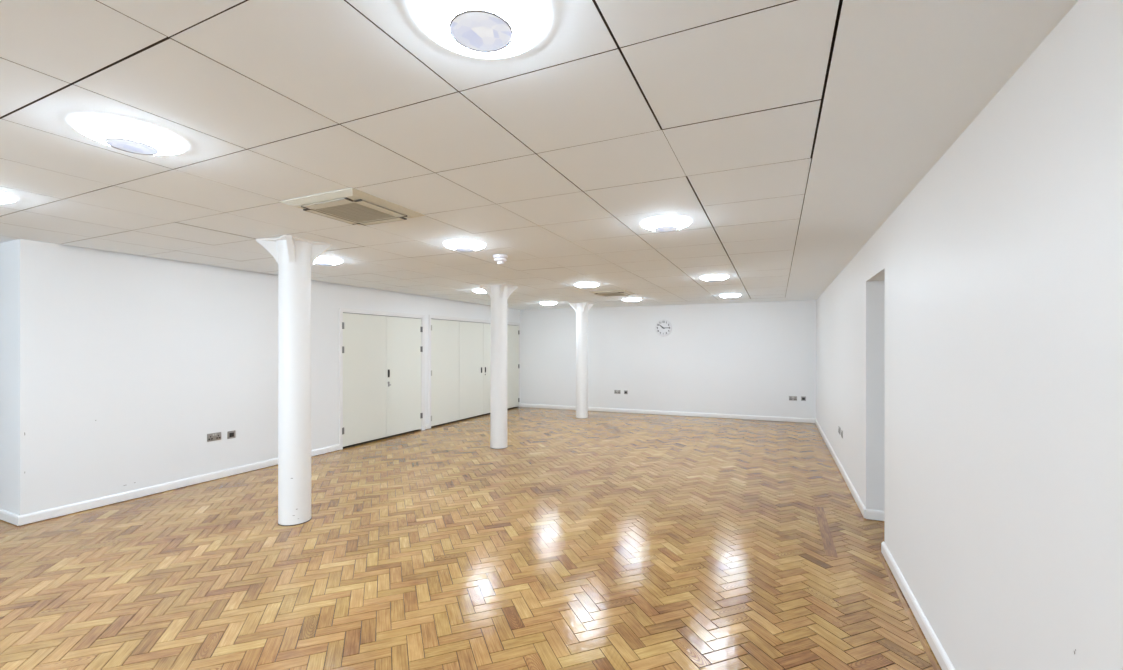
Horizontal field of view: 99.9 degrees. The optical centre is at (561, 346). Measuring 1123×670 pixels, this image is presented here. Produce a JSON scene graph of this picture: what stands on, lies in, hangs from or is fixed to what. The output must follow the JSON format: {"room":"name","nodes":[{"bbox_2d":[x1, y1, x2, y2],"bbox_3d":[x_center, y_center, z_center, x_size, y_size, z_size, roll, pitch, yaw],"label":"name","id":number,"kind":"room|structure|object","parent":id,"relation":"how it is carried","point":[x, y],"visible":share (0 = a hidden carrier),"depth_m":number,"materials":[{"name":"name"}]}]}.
{"room":"empty function hall","nodes":[
{"label":"empty function hall","id":0,"kind":"room"},
{"bbox_2d":[0,241,11,512],"bbox_3d":[-5.904,0.284,4.698,2.565,2.599,0.160,0,0,24],"label":"wall","id":1,"kind":"structure","parent":0,"point":[6,247],"depth_m":4.14,"materials":[{"name":"paint"}]},
{"bbox_2d":[0,509,19,524],"bbox_3d":[-5.867,1.485,4.584,2.725,0.079,0.017,0,0,24],"label":"baseboard","id":2,"kind":"structure","parent":1,"relation":"attached to","point":[6,516],"depth_m":4.08,"materials":[{"name":"white paint"}]},
{"bbox_2d":[12,239,519,525],"bbox_3d":[-3.021,0.284,8.113,0.461,2.599,8.762,0,0,24],"label":"wall","id":3,"kind":"structure","parent":0,"point":[124,365],"depth_m":4.85,"materials":[{"name":"paint"}]},
{"bbox_2d":[17,444,339,525],"bbox_3d":[-3.952,1.485,5.487,0.017,0.079,3.245,0,0,24],"label":"baseboard","id":4,"kind":"structure","parent":3,"relation":"attached to","point":[80,506],"depth_m":4.81,"materials":[{"name":"white paint"}]},
{"bbox_2d":[207,432,220,441],"bbox_3d":[-3.986,1.039,5.417,0.012,0.088,0.148,0,0,24],"label":"double socket","id":5,"kind":"object","parent":3,"relation":"attached to","point":[212,436],"visible":1,"depth_m":5.41,"materials":[{"name":"metal"}]},
{"bbox_2d":[227,430,235,438],"bbox_3d":[-3.908,1.047,5.590,0.011,0.088,0.088,0,0,24],"label":"outlet","id":6,"kind":"object","parent":3,"relation":"attached to","point":[230,434],"visible":1,"depth_m":5.58,"materials":[{"name":"metal"}]},
{"bbox_2d":[339,308,424,449],"bbox_3d":[-2.953,0.481,7.837,0.152,2.104,1.854,0,0,24],"label":"door","id":7,"kind":"structure","parent":3,"relation":"in","point":[382,354],"depth_m":7.69,"materials":[{"name":"white paint"}]},
{"bbox_2d":[429,315,519,428],"bbox_3d":[-1.815,0.475,10.354,0.144,2.117,3.419,0,0,24],"label":"door","id":8,"kind":"structure","parent":3,"relation":"in","point":[459,348],"depth_m":9.76,"materials":[{"name":"white paint"}]},
{"bbox_2d":[0,407,941,669],"bbox_3d":[-1.143,1.593,5.206,11.046,0.121,13.464,0,0,24],"label":"floor","id":9,"kind":"structure","parent":0,"point":[602,540],"depth_m":3.36,"materials":[{"name":"brown wood"}]},
{"bbox_2d":[256,235,331,525],"bbox_3d":[-2.346,0.309,4.153,0.444,2.449,0.444,0,0,24],"label":"column","id":10,"kind":"structure","parent":9,"relation":"on","point":[295,256],"depth_m":4.05,"materials":[{"name":"paint"}]},
{"bbox_2d":[480,283,516,448],"bbox_3d":[-0.950,0.309,7.163,0.444,2.449,0.444,0,0,24],"label":"column","id":11,"kind":"structure","parent":9,"relation":"on","point":[498,294],"depth_m":7.06,"materials":[{"name":"paint"}]},
{"bbox_2d":[569,302,593,418],"bbox_3d":[0.435,0.309,10.126,0.444,2.449,0.444,0,0,24],"label":"column","id":12,"kind":"structure","parent":9,"relation":"on","point":[581,309],"depth_m":10.01,"materials":[{"name":"paint"}]},
{"bbox_2d":[0,0,1078,309],"bbox_3d":[-1.952,-0.995,5.386,9.667,0.160,13.805,0,0,24],"label":"ceiling","id":13,"kind":"structure","parent":0,"point":[787,133],"depth_m":1.99,"materials":[{"name":"tile"}]},
{"bbox_2d":[0,191,16,203],"bbox_3d":[-3.499,-0.889,2.789,0.368,0.053,0.368,0,0,24],"label":"ceiling light","id":14,"kind":"object","parent":13,"relation":"attached to","point":[4,197],"visible":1,"depth_m":2.86,"materials":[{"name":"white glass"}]},
{"bbox_2d":[0,194,14,203],"bbox_3d":[-3.499,-0.884,2.789,0.352,0.037,0.352,0,0,24],"label":"diffuser","id":15,"kind":"object","parent":14,"relation":"attached to","point":[4,198],"depth_m":2.86,"materials":[{"name":"white plastic"}]},
{"bbox_2d":[71,114,186,154],"bbox_3d":[-1.860,-0.889,2.045,0.368,0.053,0.368,0,0,24],"label":"ceiling light","id":16,"kind":"object","parent":13,"relation":"attached to","point":[123,134],"visible":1,"depth_m":1.97,"materials":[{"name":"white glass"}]},
{"bbox_2d":[314,256,342,265],"bbox_3d":[-2.506,-0.889,4.974,0.368,0.053,0.368,0,0,24],"label":"ceiling light","id":17,"kind":"object","parent":13,"relation":"attached to","point":[321,260],"visible":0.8,"depth_m":4.90,"materials":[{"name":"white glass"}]},
{"bbox_2d":[314,258,341,264],"bbox_3d":[-2.506,-0.884,4.974,0.352,0.037,0.352,0,0,24],"label":"diffuser","id":18,"kind":"object","parent":17,"relation":"attached to","point":[319,261],"depth_m":4.90,"materials":[{"name":"white plastic"}]},
{"bbox_2d":[280,188,424,225],"bbox_3d":[-1.363,-0.898,3.138,0.624,0.034,0.624,0,0,24],"label":"air conditioner","id":19,"kind":"object","parent":13,"relation":"attached to","point":[352,206],"visible":1,"depth_m":3.03,"materials":[{"name":"white plastic"}]},
{"bbox_2d":[316,203,394,221],"bbox_3d":[-1.363,-0.893,3.138,0.344,0.020,0.344,0,0,24],"label":"grille","id":20,"kind":"object","parent":19,"relation":"attached to","point":[353,212],"depth_m":3.13,"materials":[{"name":"beige plastic"}]},
{"bbox_2d":[444,240,485,251],"bbox_3d":[-0.867,-0.889,4.230,0.368,0.053,0.368,0,0,24],"label":"ceiling light","id":21,"kind":"object","parent":13,"relation":"attached to","point":[458,245],"visible":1,"depth_m":4.14,"materials":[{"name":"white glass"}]},
{"bbox_2d":[412,0,547,58],"bbox_3d":[-0.221,-0.889,1.301,0.368,0.053,0.368,0,0,24],"label":"ceiling light","id":22,"kind":"object","parent":13,"relation":"attached to","point":[484,29],"visible":1,"depth_m":1.29,"materials":[{"name":"white plastic"}]},
{"bbox_2d":[473,289,486,293],"bbox_3d":[-1.266,-0.889,7.706,0.368,0.053,0.368,0,0,24],"label":"ceiling light","id":23,"kind":"object","parent":13,"relation":"attached to","point":[480,291],"visible":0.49,"depth_m":7.60,"materials":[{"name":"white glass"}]},
{"bbox_2d":[473,290,485,292],"bbox_3d":[-1.266,-0.884,7.706,0.352,0.037,0.352,0,0,24],"label":"diffuser","id":24,"kind":"object","parent":23,"relation":"attached to","point":[478,291],"depth_m":7.60,"materials":[{"name":"white plastic"}]},
{"bbox_2d":[493,254,507,264],"bbox_3d":[-0.619,-0.872,4.777,0.148,0.088,0.148,0,0,24],"label":"smoke detector","id":25,"kind":"object","parent":13,"relation":"attached to","point":[500,259],"visible":1,"depth_m":4.73,"materials":[{"name":"white plastic"}]},
{"bbox_2d":[540,302,556,304],"bbox_3d":[-0.274,-0.889,9.891,0.368,0.053,0.368,0,0,24],"label":"ceiling light","id":26,"kind":"object","parent":13,"relation":"attached to","point":[543,303],"visible":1,"depth_m":9.78,"materials":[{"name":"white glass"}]},
{"bbox_2d":[574,283,598,287],"bbox_3d":[0.373,-0.889,6.962,0.368,0.053,0.368,0,0,24],"label":"ceiling light","id":27,"kind":"object","parent":13,"relation":"attached to","point":[581,285],"visible":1,"depth_m":6.86,"materials":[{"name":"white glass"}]},
{"bbox_2d":[590,290,634,295],"bbox_3d":[0.869,-0.898,8.055,0.624,0.034,0.624,0,0,24],"label":"panel","id":28,"kind":"object","parent":13,"relation":"attached to","point":[610,292],"visible":1,"depth_m":7.90,"materials":[{"name":"white plastic"}]},
{"bbox_2d":[601,293,623,295],"bbox_3d":[0.869,-0.893,8.055,0.344,0.020,0.344,0,0,24],"label":"grille","id":29,"kind":"object","parent":28,"relation":"attached to","point":[605,294],"depth_m":8.08,"materials":[{"name":"beige plastic"}]},
{"bbox_2d":[622,298,640,301],"bbox_3d":[1.365,-0.889,9.147,0.368,0.053,0.368,0,0,24],"label":"ceiling light","id":30,"kind":"object","parent":13,"relation":"attached to","point":[625,299],"visible":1,"depth_m":9.03,"materials":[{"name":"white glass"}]},
{"bbox_2d":[641,216,691,231],"bbox_3d":[0.772,-0.889,3.486,0.368,0.053,0.368,0,0,24],"label":"ceiling light","id":31,"kind":"object","parent":13,"relation":"attached to","point":[660,223],"visible":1,"depth_m":3.39,"materials":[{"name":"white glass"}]},
{"bbox_2d":[700,275,728,281],"bbox_3d":[2.012,-0.889,6.218,0.368,0.053,0.368,0,0,24],"label":"ceiling light","id":32,"kind":"object","parent":13,"relation":"attached to","point":[711,278],"visible":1,"depth_m":6.12,"materials":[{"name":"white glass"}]},
{"bbox_2d":[700,276,727,280],"bbox_3d":[2.012,-0.884,6.218,0.352,0.037,0.352,0,0,24],"label":"diffuser","id":33,"kind":"object","parent":32,"relation":"attached to","point":[707,278],"depth_m":6.13,"materials":[{"name":"white plastic"}]},
{"bbox_2d":[719,294,740,297],"bbox_3d":[3.004,-0.889,8.403,0.368,0.053,0.368,0,0,24],"label":"ceiling light","id":34,"kind":"object","parent":13,"relation":"attached to","point":[721,295],"visible":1,"depth_m":8.30,"materials":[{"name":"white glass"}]},
{"bbox_2d":[721,295,739,297],"bbox_3d":[3.004,-0.884,8.403,0.352,0.037,0.352,0,0,24],"label":"diffuser","id":35,"kind":"object","parent":34,"relation":"attached to","point":[725,296],"depth_m":8.31,"materials":[{"name":"white plastic"}]},
{"bbox_2d":[520,300,815,422],"bbox_3d":[1.891,0.284,10.798,7.276,2.599,0.160,0,0,22],"label":"wall","id":36,"kind":"structure","parent":0,"point":[749,358],"depth_m":10.39,"materials":[{"name":"paint"}]},
{"bbox_2d":[655,320,671,335],"bbox_3d":[2.275,-0.409,10.532,0.376,0.376,0.041,0,0,22],"label":"wall clock","id":37,"kind":"object","parent":36,"relation":"attached to","point":[662,327],"visible":1,"depth_m":10.53,"materials":[{"name":"white plastic"}]},
{"bbox_2d":[520,403,814,422],"bbox_3d":[2.012,1.485,10.653,6.610,0.079,0.017,0,0,22],"label":"baseboard","id":38,"kind":"structure","parent":36,"relation":"attached to","point":[791,419],"depth_m":10.38,"materials":[{"name":"white paint"}]},
{"bbox_2d":[789,396,796,400],"bbox_3d":[4.689,1.055,9.557,0.148,0.088,0.013,0,0,22],"label":"double socket","id":39,"kind":"object","parent":36,"relation":"attached to","point":[793,398],"visible":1,"depth_m":9.55,"materials":[{"name":"metal"}]},
{"bbox_2d":[816,0,1122,669],"bbox_3d":[2.496,0.284,3.370,0.301,2.599,13.122,0,0,24],"label":"wall","id":40,"kind":"structure","parent":0,"point":[969,354],"depth_m":1.65,"materials":[{"name":"paint"}]},
{"bbox_2d":[815,419,865,517],"bbox_3d":[3.877,1.485,6.795,0.017,0.079,5.744,0,0,24],"label":"baseboard","id":41,"kind":"structure","parent":40,"relation":"attached to","point":[855,495],"depth_m":5.32,"materials":[{"name":"white paint"}]},
{"bbox_2d":[881,541,954,669],"bbox_3d":[1.043,1.485,0.552,0.017,0.079,6.467,0,0,24],"label":"baseboard","id":42,"kind":"structure","parent":40,"relation":"attached to","point":[934,643],"depth_m":2.59,"materials":[{"name":"white paint"}]},
{"bbox_3d":[3.417,0.284,3.437,1.320,2.599,1.025,0,0,24],"label":"wall","id":43,"kind":"structure","parent":0,"visible":0},
{"bbox_2d":[866,509,884,520],"bbox_3d":[3.384,1.485,3.874,1.500,0.079,0.017,0,0,24],"label":"baseboard","id":44,"kind":"structure","parent":43,"relation":"attached to","point":[870,514],"depth_m":4.15,"materials":[{"name":"white paint"}]}
]}

